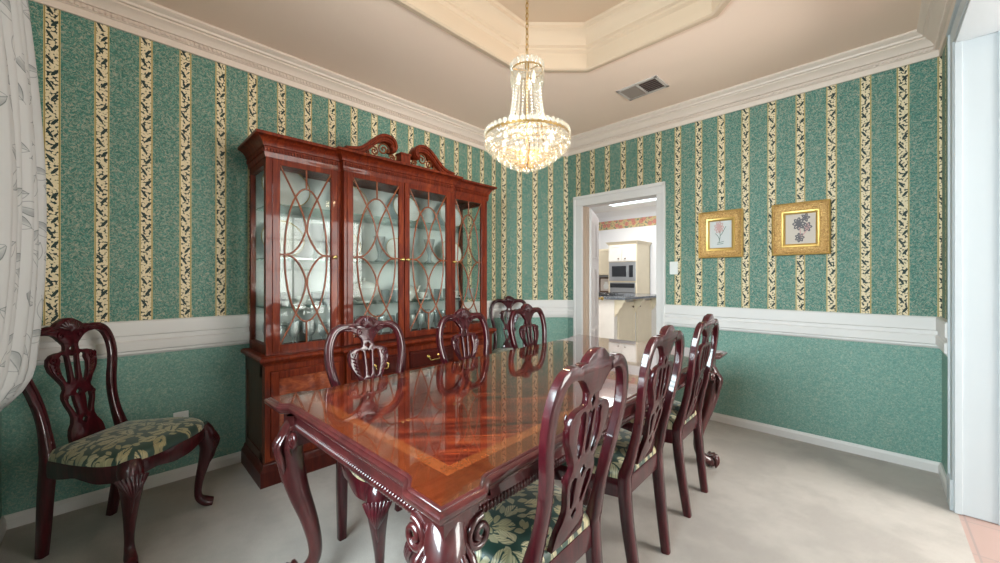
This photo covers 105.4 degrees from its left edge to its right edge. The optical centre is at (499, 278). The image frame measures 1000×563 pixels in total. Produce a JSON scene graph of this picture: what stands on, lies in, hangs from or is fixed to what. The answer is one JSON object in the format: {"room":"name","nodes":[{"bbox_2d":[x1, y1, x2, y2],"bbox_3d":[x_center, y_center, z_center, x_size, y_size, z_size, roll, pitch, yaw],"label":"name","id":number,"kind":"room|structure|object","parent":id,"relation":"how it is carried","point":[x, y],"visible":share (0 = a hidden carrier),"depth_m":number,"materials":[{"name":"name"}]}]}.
{"room":"dining room","nodes":[
{"label":"dining room","id":0,"kind":"room"},
{"bbox_2d":[0,411,1,518],"bbox_3d":[-1.262,-0.170,0.620,3.280,2.740,0.150,0,0,44],"label":"wall","id":1,"kind":"structure","parent":0,"point":[1,411],"depth_m":1.80,"materials":[{"name":"paper"}]},
{"bbox_3d":[-1.062,-1.325,0.609,2.570,0.044,0.115,0,0,44],"label":"curtain rod","id":2,"kind":"object","parent":1,"relation":"attached to","visible":0},
{"bbox_2d":[0,0,46,411],"bbox_3d":[-1.537,-0.408,1.156,1.054,1.824,0.154,0,0,44],"label":"curtain","id":3,"kind":"object","parent":2,"relation":"hanging from","point":[23,196],"visible":1,"depth_m":1.17,"materials":[{"name":"fabric"}]},
{"bbox_2d":[2,0,500,515],"bbox_3d":[-1.185,-0.170,3.044,0.001,2.740,3.423,0,0,44],"label":"wall","id":4,"kind":"structure","parent":0,"point":[147,175],"depth_m":2.22,"materials":[{"name":"paper"}]},
{"bbox_2d":[0,451,240,543],"bbox_3d":[0.173,1.167,2.086,3.280,0.066,3.953,0,0,44],"label":"baseboard","id":5,"kind":"structure","parent":4,"relation":"attached to","point":[27,516],"depth_m":2.03,"materials":[{"name":"white wood"}]},
{"bbox_2d":[173,410,188,416],"bbox_3d":[-1.917,0.855,2.289,0.010,0.116,0.072,0,0,44],"label":"wall outlet","id":6,"kind":"object","parent":4,"relation":"attached to","point":[182,413],"visible":0.24,"depth_m":2.29,"materials":[{"name":"white plastic"}]},
{"bbox_2d":[36,300,572,365],"bbox_3d":[-0.515,0.332,2.759,1.356,0.196,3.953,0,0,44],"label":"trim","id":7,"kind":"structure","parent":4,"relation":"attached to","point":[136,337],"depth_m":2.29,"materials":[{"name":"white wood"}]},
{"bbox_2d":[30,0,955,155],"bbox_3d":[0.173,-1.458,2.086,3.280,0.164,3.953,0,0,44],"label":"trim","id":8,"kind":"structure","parent":4,"relation":"attached to","point":[146,19],"depth_m":2.69,"materials":[{"name":"paint"}]},
{"bbox_2d":[0,420,999,562],"bbox_3d":[0.985,1.230,1.275,5.616,0.060,5.600,0,0,44],"label":"floor","id":9,"kind":"structure","parent":0,"point":[770,498],"depth_m":1.89,"materials":[{"name":"carpet"}]},
{"bbox_2d":[22,318,219,562],"bbox_3d":[-1.776,0.693,1.800,0.564,1.021,0.535,0,0,-1],"label":"dining chair","id":10,"kind":"object","parent":9,"relation":"on","point":[120,455],"visible":0.97,"depth_m":1.71,"materials":[{"name":"brown wood"}]},
{"bbox_2d":[48,417,203,466],"bbox_3d":[-1.724,0.750,1.801,0.437,0.089,0.481,0,0,-1],"label":"seat cushion","id":11,"kind":"object","parent":10,"relation":"on","point":[146,442],"depth_m":1.70,"materials":[{"name":"green fabric"}]},
{"bbox_2d":[324,315,405,562],"bbox_3d":[-0.479,0.693,1.734,0.564,1.021,0.535,0,0,43],"label":"dining chair","id":12,"kind":"object","parent":9,"relation":"on","point":[376,507],"visible":0.49,"depth_m":1.75,"materials":[{"name":"brown wood"}]},
{"bbox_2d":[238,128,496,489],"bbox_3d":[-0.843,0.079,2.992,0.517,2.242,1.942,0,0,44],"label":"china cabinet","id":13,"kind":"object","parent":9,"relation":"on","point":[275,365],"visible":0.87,"depth_m":2.68,"materials":[{"name":"brown wood"}]},
{"bbox_2d":[261,220,304,256],"bbox_3d":[-1.457,-0.272,2.564,0.086,0.253,0.265,0,0,44],"label":"dinner plate","id":14,"kind":"object","parent":13,"relation":"on","point":[294,236],"visible":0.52,"depth_m":2.60,"materials":[{"name":"white ceramic"}]},
{"bbox_2d":[261,171,310,207],"bbox_3d":[-1.442,-0.621,2.577,0.098,0.288,0.301,0,0,44],"label":"dinner plate","id":15,"kind":"object","parent":13,"relation":"on","point":[297,181],"visible":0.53,"depth_m":2.62,"materials":[{"name":"white ceramic"}]},
{"bbox_2d":[293,295,311,305],"bbox_3d":[-1.322,0.143,2.544,0.140,0.065,0.140,0,0,44],"label":"teacup","id":16,"kind":"object","parent":13,"relation":"on","point":[298,298],"visible":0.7,"depth_m":2.52,"materials":[{"name":"white ceramic"}]},
{"bbox_2d":[295,295,308,302],"bbox_3d":[-1.322,0.137,2.544,0.082,0.051,0.082,0,0,44],"label":"bowl","id":17,"kind":"object","parent":16,"relation":"on","point":[298,298],"depth_m":2.52,"materials":[{"name":"white ceramic"}]},
{"bbox_2d":[353,234,360,258],"bbox_3d":[-1.158,-0.255,2.873,0.075,0.220,0.231,0,0,44],"label":"dinner plate","id":18,"kind":"object","parent":13,"relation":"on","point":[354,236],"visible":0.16,"depth_m":2.94,"materials":[{"name":"white ceramic"}]},
{"bbox_2d":[353,186,368,215],"bbox_3d":[-1.125,-0.598,2.904,0.084,0.245,0.257,0,0,44],"label":"dinner plate","id":19,"kind":"object","parent":13,"relation":"on","point":[359,205],"visible":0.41,"depth_m":2.95,"materials":[{"name":"white ceramic"}]},
{"bbox_2d":[353,277,380,302],"bbox_3d":[-1.036,0.081,2.893,0.234,0.190,0.234,0,0,-1],"label":"tureen","id":20,"kind":"object","parent":13,"relation":"on","point":[367,288],"visible":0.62,"depth_m":2.82,"materials":[{"name":"white ceramic"}]},
{"bbox_2d":[353,288,379,302],"bbox_3d":[-1.036,0.121,2.893,0.236,0.110,0.236,0,0,44],"label":"bowl","id":21,"kind":"object","parent":20,"relation":"on","point":[367,293],"depth_m":2.82,"materials":[{"name":"white ceramic"}]},
{"bbox_2d":[258,257,479,265],"bbox_3d":[-0.905,-0.130,3.053,0.327,0.008,1.746,0,0,44],"label":"glass shelf","id":22,"kind":"object","parent":13,"relation":"attached to","point":[289,260],"depth_m":2.91,"materials":[{"name":"clear glass"}]},
{"bbox_2d":[386,238,397,260],"bbox_3d":[-0.855,-0.244,3.185,0.069,0.201,0.211,0,0,44],"label":"dinner plate","id":23,"kind":"object","parent":13,"relation":"on","point":[390,244],"visible":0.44,"depth_m":3.16,"materials":[{"name":"white ceramic"}]},
{"bbox_2d":[393,196,419,222],"bbox_3d":[-0.793,-0.598,3.244,0.084,0.245,0.257,0,0,44],"label":"dinner plate","id":24,"kind":"object","parent":13,"relation":"on","point":[414,213],"visible":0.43,"depth_m":3.28,"materials":[{"name":"white ceramic"}]},
{"bbox_2d":[394,284,420,299],"bbox_3d":[-0.769,0.098,3.166,0.205,0.156,0.164,0,0,-7],"label":"teapot","id":25,"kind":"object","parent":13,"relation":"on","point":[412,290],"visible":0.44,"depth_m":3.12,"materials":[{"name":"white ceramic"}]},
{"bbox_2d":[397,285,415,299],"bbox_3d":[-0.773,0.114,3.161,0.156,0.125,0.155,0,0,44],"label":"pot","id":26,"kind":"object","parent":25,"relation":"on","point":[412,291],"depth_m":3.12,"materials":[{"name":"white ceramic"}]},
{"bbox_2d":[414,292,430,299],"bbox_3d":[-0.654,0.143,3.226,0.140,0.065,0.140,0,0,44],"label":"teacup","id":27,"kind":"object","parent":13,"relation":"on","point":[421,294],"visible":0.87,"depth_m":3.20,"materials":[{"name":"white ceramic"}]},
{"bbox_2d":[418,292,427,297],"bbox_3d":[-0.654,0.137,3.226,0.082,0.051,0.082,0,0,44],"label":"bowl","id":28,"kind":"object","parent":27,"relation":"on","point":[421,294],"depth_m":3.19,"materials":[{"name":"white ceramic"}]},
{"bbox_2d":[372,297,477,300],"bbox_3d":[-0.905,0.180,3.053,0.327,0.008,1.746,0,0,44],"label":"glass shelf","id":29,"kind":"object","parent":13,"relation":"attached to","point":[376,298],"depth_m":3.30,"materials":[{"name":"clear glass"}]},
{"bbox_2d":[440,204,461,227],"bbox_3d":[-0.461,-0.595,3.583,0.082,0.240,0.251,0,0,44],"label":"dinner plate","id":30,"kind":"object","parent":13,"relation":"on","point":[458,220],"visible":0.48,"depth_m":3.61,"materials":[{"name":"white ceramic"}]},
{"bbox_2d":[441,241,461,262],"bbox_3d":[-0.455,-0.258,3.591,0.077,0.226,0.237,0,0,44],"label":"dinner plate","id":31,"kind":"object","parent":13,"relation":"on","point":[459,249],"visible":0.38,"depth_m":3.64,"materials":[{"name":"white ceramic"}]},
{"bbox_2d":[436,308,489,363],"bbox_3d":[-0.040,0.693,2.200,0.564,1.021,0.535,0,0,43],"label":"dining chair","id":32,"kind":"object","parent":9,"relation":"on","point":[462,317],"visible":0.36,"depth_m":2.35,"materials":[{"name":"brown wood"}]},
{"bbox_2d":[264,335,726,562],"bbox_3d":[0.270,0.830,1.963,1.090,0.740,2.320,0,0,43],"label":"dining table","id":33,"kind":"object","parent":9,"relation":"on","point":[449,443],"visible":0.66,"depth_m":1.28,"materials":[{"name":"brown wood"}]},
{"bbox_2d":[490,296,525,353],"bbox_3d":[0.122,0.693,3.864,0.535,1.021,0.564,0,0,-6],"label":"dining chair","id":34,"kind":"object","parent":9,"relation":"on","point":[508,301],"visible":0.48,"depth_m":4.08,"materials":[{"name":"brown wood"}]},
{"bbox_2d":[492,348,512,353],"bbox_3d":[0.127,0.750,3.812,0.481,0.089,0.437,0,0,-6],"label":"seat cushion","id":35,"kind":"object","parent":34,"relation":"on","point":[495,350],"depth_m":3.83,"materials":[{"name":"green fabric"}]},
{"bbox_2d":[403,346,628,562],"bbox_3d":[0.063,0.693,1.206,0.564,1.021,0.535,0,0,43],"label":"dining chair","id":36,"kind":"object","parent":9,"relation":"on","point":[543,522],"visible":0.8,"depth_m":1.05,"materials":[{"name":"brown wood"}]},
{"bbox_2d":[475,479,589,562],"bbox_3d":[0.025,0.750,1.241,0.437,0.089,0.481,0,0,43],"label":"seat cushion","id":37,"kind":"object","parent":36,"relation":"on","point":[510,522],"depth_m":1.10,"materials":[{"name":"green fabric"}]},
{"bbox_2d":[508,303,546,348],"bbox_3d":[0.392,0.693,2.659,0.564,1.021,0.535,0,0,43],"label":"dining chair","id":38,"kind":"object","parent":9,"relation":"on","point":[526,311],"visible":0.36,"depth_m":2.81,"materials":[{"name":"brown wood"}]},
{"bbox_2d":[554,324,684,562],"bbox_3d":[0.475,0.693,1.702,0.564,1.021,0.535,0,0,43],"label":"dining chair","id":39,"kind":"object","parent":9,"relation":"on","point":[636,456],"visible":0.65,"depth_m":1.53,"materials":[{"name":"brown wood"}]},
{"bbox_2d":[562,428,655,478],"bbox_3d":[0.437,0.750,1.738,0.437,0.089,0.481,0,0,43],"label":"seat cushion","id":40,"kind":"object","parent":39,"relation":"on","point":[619,465],"depth_m":1.57,"materials":[{"name":"green fabric"}]},
{"bbox_2d":[621,314,718,517],"bbox_3d":[0.901,0.693,2.181,0.564,1.021,0.535,0,0,43],"label":"dining chair","id":41,"kind":"object","parent":9,"relation":"on","point":[685,418],"visible":0.61,"depth_m":1.99,"materials":[{"name":"brown wood"}]},
{"bbox_2d":[629,400,696,429],"bbox_3d":[0.863,0.750,2.216,0.437,0.089,0.481,0,0,43],"label":"seat cushion","id":42,"kind":"object","parent":41,"relation":"on","point":[674,423],"depth_m":2.04,"materials":[{"name":"green fabric"}]},
{"bbox_2d":[501,156,567,347],"bbox_3d":[0.387,-0.170,4.271,0.750,2.740,0.001,0,0,-1],"label":"wall","id":43,"kind":"structure","parent":0,"point":[534,201],"depth_m":4.27,"materials":[{"name":"paper"}]},
{"bbox_2d":[148,0,921,137],"bbox_3d":[0.191,-1.540,2.033,3.480,0.001,4.203,0,0,44],"label":"ceiling","id":44,"kind":"structure","parent":0,"point":[383,45],"depth_m":2.59,"materials":[{"name":"paint"}]},
{"bbox_2d":[616,75,668,100],"bbox_3d":[1.148,-1.534,3.074,0.232,0.014,0.336,0,0,-43],"label":"ceiling vent","id":45,"kind":"object","parent":44,"relation":"in","point":[652,84],"visible":1,"depth_m":3.06,"materials":[{"name":"metal"}]},
{"bbox_2d":[496,0,624,21],"bbox_3d":[0.117,-1.670,1.659,1.553,0.260,2.335,0,0,44],"label":"ceiling","id":46,"kind":"structure","parent":0,"point":[538,10],"depth_m":2.54,"materials":[{"name":"paint"}]},
{"bbox_2d":[485,0,568,169],"bbox_3d":[0.142,-1.175,1.999,0.452,1.250,0.453,0,0,33],"label":"chandelier","id":47,"kind":"object","parent":46,"relation":"hanging from","point":[528,133],"visible":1,"depth_m":1.99,"materials":[{"name":"gold metal"}]},
{"bbox_2d":[391,0,730,72],"bbox_3d":[0.117,-1.662,1.659,1.623,0.276,2.405,0,0,44],"label":"trim","id":48,"kind":"structure","parent":46,"relation":"attached to","point":[628,27],"depth_m":2.54,"materials":[{"name":"paint"}]},
{"bbox_2d":[589,201,655,213],"bbox_3d":[1.743,-1.475,6.213,5.000,0.050,3.882,0,0,44],"label":"ceiling","id":49,"kind":"structure","parent":0,"point":[600,209],"depth_m":7.73,"materials":[{"name":"white paint"}]},
{"bbox_2d":[605,198,655,206],"bbox_3d":[2.472,-1.440,6.956,1.240,0.020,0.600,0,0,44],"label":"ceiling light","id":50,"kind":"object","parent":49,"relation":"attached to","point":[652,199],"visible":0.26,"depth_m":7.18,"materials":[{"name":"white plastic"}]},
{"bbox_2d":[599,212,655,293],"bbox_3d":[3.136,-0.125,7.635,5.000,2.650,0.100,0,0,44],"label":"wall","id":51,"kind":"structure","parent":0,"point":[643,233],"depth_m":7.87,"materials":[{"name":"white paint"}]},
{"bbox_2d":[599,249,607,274],"bbox_3d":[2.122,-0.355,8.280,0.948,0.550,0.389,0,0,44],"label":"upper cabinet","id":52,"kind":"object","parent":51,"relation":"attached to","point":[603,253],"visible":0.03,"depth_m":8.00,"materials":[{"name":"beige wood"}]},
{"bbox_2d":[595,205,655,218],"bbox_3d":[3.070,-1.395,7.567,5.000,0.110,0.090,0,0,44],"label":"trim","id":53,"kind":"structure","parent":51,"relation":"attached to","point":[648,209],"depth_m":7.96,"materials":[{"name":"white paint"}]},
{"bbox_2d":[599,216,655,230],"bbox_3d":[3.099,-1.167,7.597,5.000,0.185,0.006,0,0,44],"label":"trim","id":54,"kind":"structure","parent":51,"relation":"attached to","point":[651,220],"depth_m":7.99,"materials":[{"name":"multicoloured paper"}]},
{"bbox_2d":[568,56,941,462],"bbox_3d":[0.720,-0.170,4.407,6.064,2.740,0.130,0,0,44],"label":"wall","id":55,"kind":"structure","parent":0,"point":[871,145],"depth_m":2.74,"materials":[{"name":"paper"}]},
{"bbox_2d":[583,206,588,335],"bbox_3d":[0.945,0.195,4.187,0.032,2.010,0.130,0,0,44],"label":"trim","id":56,"kind":"structure","parent":55,"relation":"attached to","point":[585,209],"depth_m":4.17,"materials":[{"name":"wood"}]},
{"bbox_2d":[589,209,603,336],"bbox_3d":[1.164,0.204,4.585,0.103,1.968,0.790,0,0,20],"label":"door","id":57,"kind":"structure","parent":55,"relation":"in","point":[594,298],"depth_m":4.42,"materials":[{"name":"white wood"}]},
{"bbox_2d":[573,181,665,335],"bbox_3d":[1.214,0.151,3.901,0.991,2.098,0.162,0,0,44],"label":"trim","id":58,"kind":"structure","parent":55,"relation":"attached to","point":[658,190],"depth_m":3.80,"materials":[{"name":"white wood"}]},
{"bbox_2d":[670,262,677,273],"bbox_3d":[1.580,-0.100,3.467,0.072,0.116,0.010,0,0,44],"label":"light switch","id":59,"kind":"object","parent":55,"relation":"attached to","point":[673,265],"visible":1,"depth_m":3.46,"materials":[{"name":"white plastic"}]},
{"bbox_2d":[698,208,743,257],"bbox_3d":[1.844,-0.374,3.191,0.330,0.390,0.036,0,0,44],"label":"framed picture","id":60,"kind":"object","parent":55,"relation":"attached to","point":[720,233],"visible":1,"depth_m":3.19,"materials":[{"name":"gold metal"}]},
{"bbox_2d":[710,220,731,247],"bbox_3d":[1.854,-0.374,3.200,0.188,0.248,0.004,0,0,44],"label":"print","id":61,"kind":"object","parent":60,"relation":"attached to","point":[720,230],"depth_m":3.19},
{"bbox_2d":[772,199,830,255],"bbox_3d":[2.222,-0.373,2.821,0.343,0.388,0.036,0,0,44],"label":"framed picture","id":62,"kind":"object","parent":55,"relation":"attached to","point":[798,228],"visible":1,"depth_m":2.81,"materials":[{"name":"gold metal"}]},
{"bbox_2d":[786,212,815,243],"bbox_3d":[2.232,-0.373,2.831,0.201,0.246,0.004,0,0,44],"label":"print","id":63,"kind":"object","parent":62,"relation":"attached to","point":[800,226],"depth_m":2.82},
{"bbox_2d":[665,304,946,355],"bbox_3d":[1.973,0.332,2.783,1.682,0.196,0.438,0,0,44],"label":"trim","id":64,"kind":"structure","parent":55,"relation":"attached to","point":[904,330],"depth_m":2.72,"materials":[{"name":"white wood"}]},
{"bbox_2d":[710,412,946,497],"bbox_3d":[1.973,1.167,2.783,1.682,0.066,0.438,0,0,44],"label":"baseboard","id":65,"kind":"structure","parent":55,"relation":"attached to","point":[902,459],"depth_m":2.66,"materials":[{"name":"white wood"}]},
{"bbox_2d":[942,41,946,474],"bbox_3d":[1.391,-0.170,0.877,0.153,2.740,5.600,0,0,44],"label":"wall","id":66,"kind":"structure","parent":0,"point":[944,55],"depth_m":2.27,"materials":[{"name":"paper"}]},
{"bbox_2d":[946,0,999,524],"bbox_3d":[1.601,-0.062,1.099,0.187,2.525,2.510,0,0,44],"label":"trim","id":67,"kind":"structure","parent":66,"relation":"attached to","point":[973,31],"depth_m":1.91,"materials":[{"name":"paint"}]},
{"bbox_3d":[1.719,1.230,6.187,5.000,0.060,3.952,0,0,44],"label":"floor","id":68,"kind":"structure","parent":0,"visible":0},
{"bbox_2d":[599,298,655,342],"bbox_3d":[1.461,0.750,6.875,2.470,0.900,1.630,0,0,44],"label":"kitchen island","id":69,"kind":"object","parent":68,"relation":"on","point":[635,319],"visible":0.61,"depth_m":5.83,"materials":[{"name":"beige wood"}]},
{"bbox_2d":[599,292,655,299],"bbox_3d":[1.449,0.282,6.862,2.510,0.035,1.665,0,0,44],"label":"island countertop","id":70,"kind":"structure","parent":69,"relation":"on","point":[627,296],"depth_m":5.77,"materials":[{"name":"stone"}]},
{"bbox_2d":[599,292,623,295],"bbox_3d":[1.593,0.244,6.417,0.800,0.040,0.500,0,0,44],"label":"cooktop","id":71,"kind":"object","parent":70,"relation":"in","point":[607,293],"visible":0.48,"depth_m":6.13,"materials":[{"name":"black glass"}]},
{"bbox_2d":[606,240,651,293],"bbox_3d":[2.586,0.235,7.650,0.683,1.930,0.641,0,0,44],"label":"tall cabinet","id":72,"kind":"object","parent":68,"relation":"on","point":[637,251],"visible":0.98,"depth_m":7.44,"materials":[{"name":"beige wood"}]},
{"bbox_2d":[609,262,635,280],"bbox_3d":[2.518,-0.147,7.581,0.553,0.365,0.443,0,0,44],"label":"microwave","id":73,"kind":"object","parent":72,"relation":"in","point":[618,271],"visible":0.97,"depth_m":7.42,"materials":[{"name":"metal"}]},
{"bbox_2d":[610,282,634,292],"bbox_3d":[2.529,0.432,7.592,0.523,0.725,0.511,0,0,44],"label":"oven","id":74,"kind":"object","parent":72,"relation":"in","point":[616,287],"visible":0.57,"depth_m":7.44,"materials":[{"name":"metal"}]},
{"bbox_3d":[2.041,0.760,8.198,0.948,0.880,0.619,0,0,44],"label":"base cabinet","id":75,"kind":"object","parent":68,"relation":"on","visible":0},
{"bbox_3d":[2.050,0.302,8.206,0.948,0.035,0.596,0,0,44],"label":"countertop","id":76,"kind":"structure","parent":75,"relation":"on","visible":0},
{"bbox_2d":[599,277,607,291],"bbox_3d":[2.275,0.123,8.121,0.300,0.320,0.090,0,0,36],"label":"picture frame","id":77,"kind":"object","parent":76,"relation":"on","point":[603,281],"visible":0.76,"depth_m":8.12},
{"bbox_2d":[601,279,607,290],"bbox_3d":[2.253,0.123,8.091,0.240,0.260,0.004,0,0,36],"label":"print","id":78,"kind":"object","parent":77,"relation":"attached to","point":[603,281],"depth_m":8.12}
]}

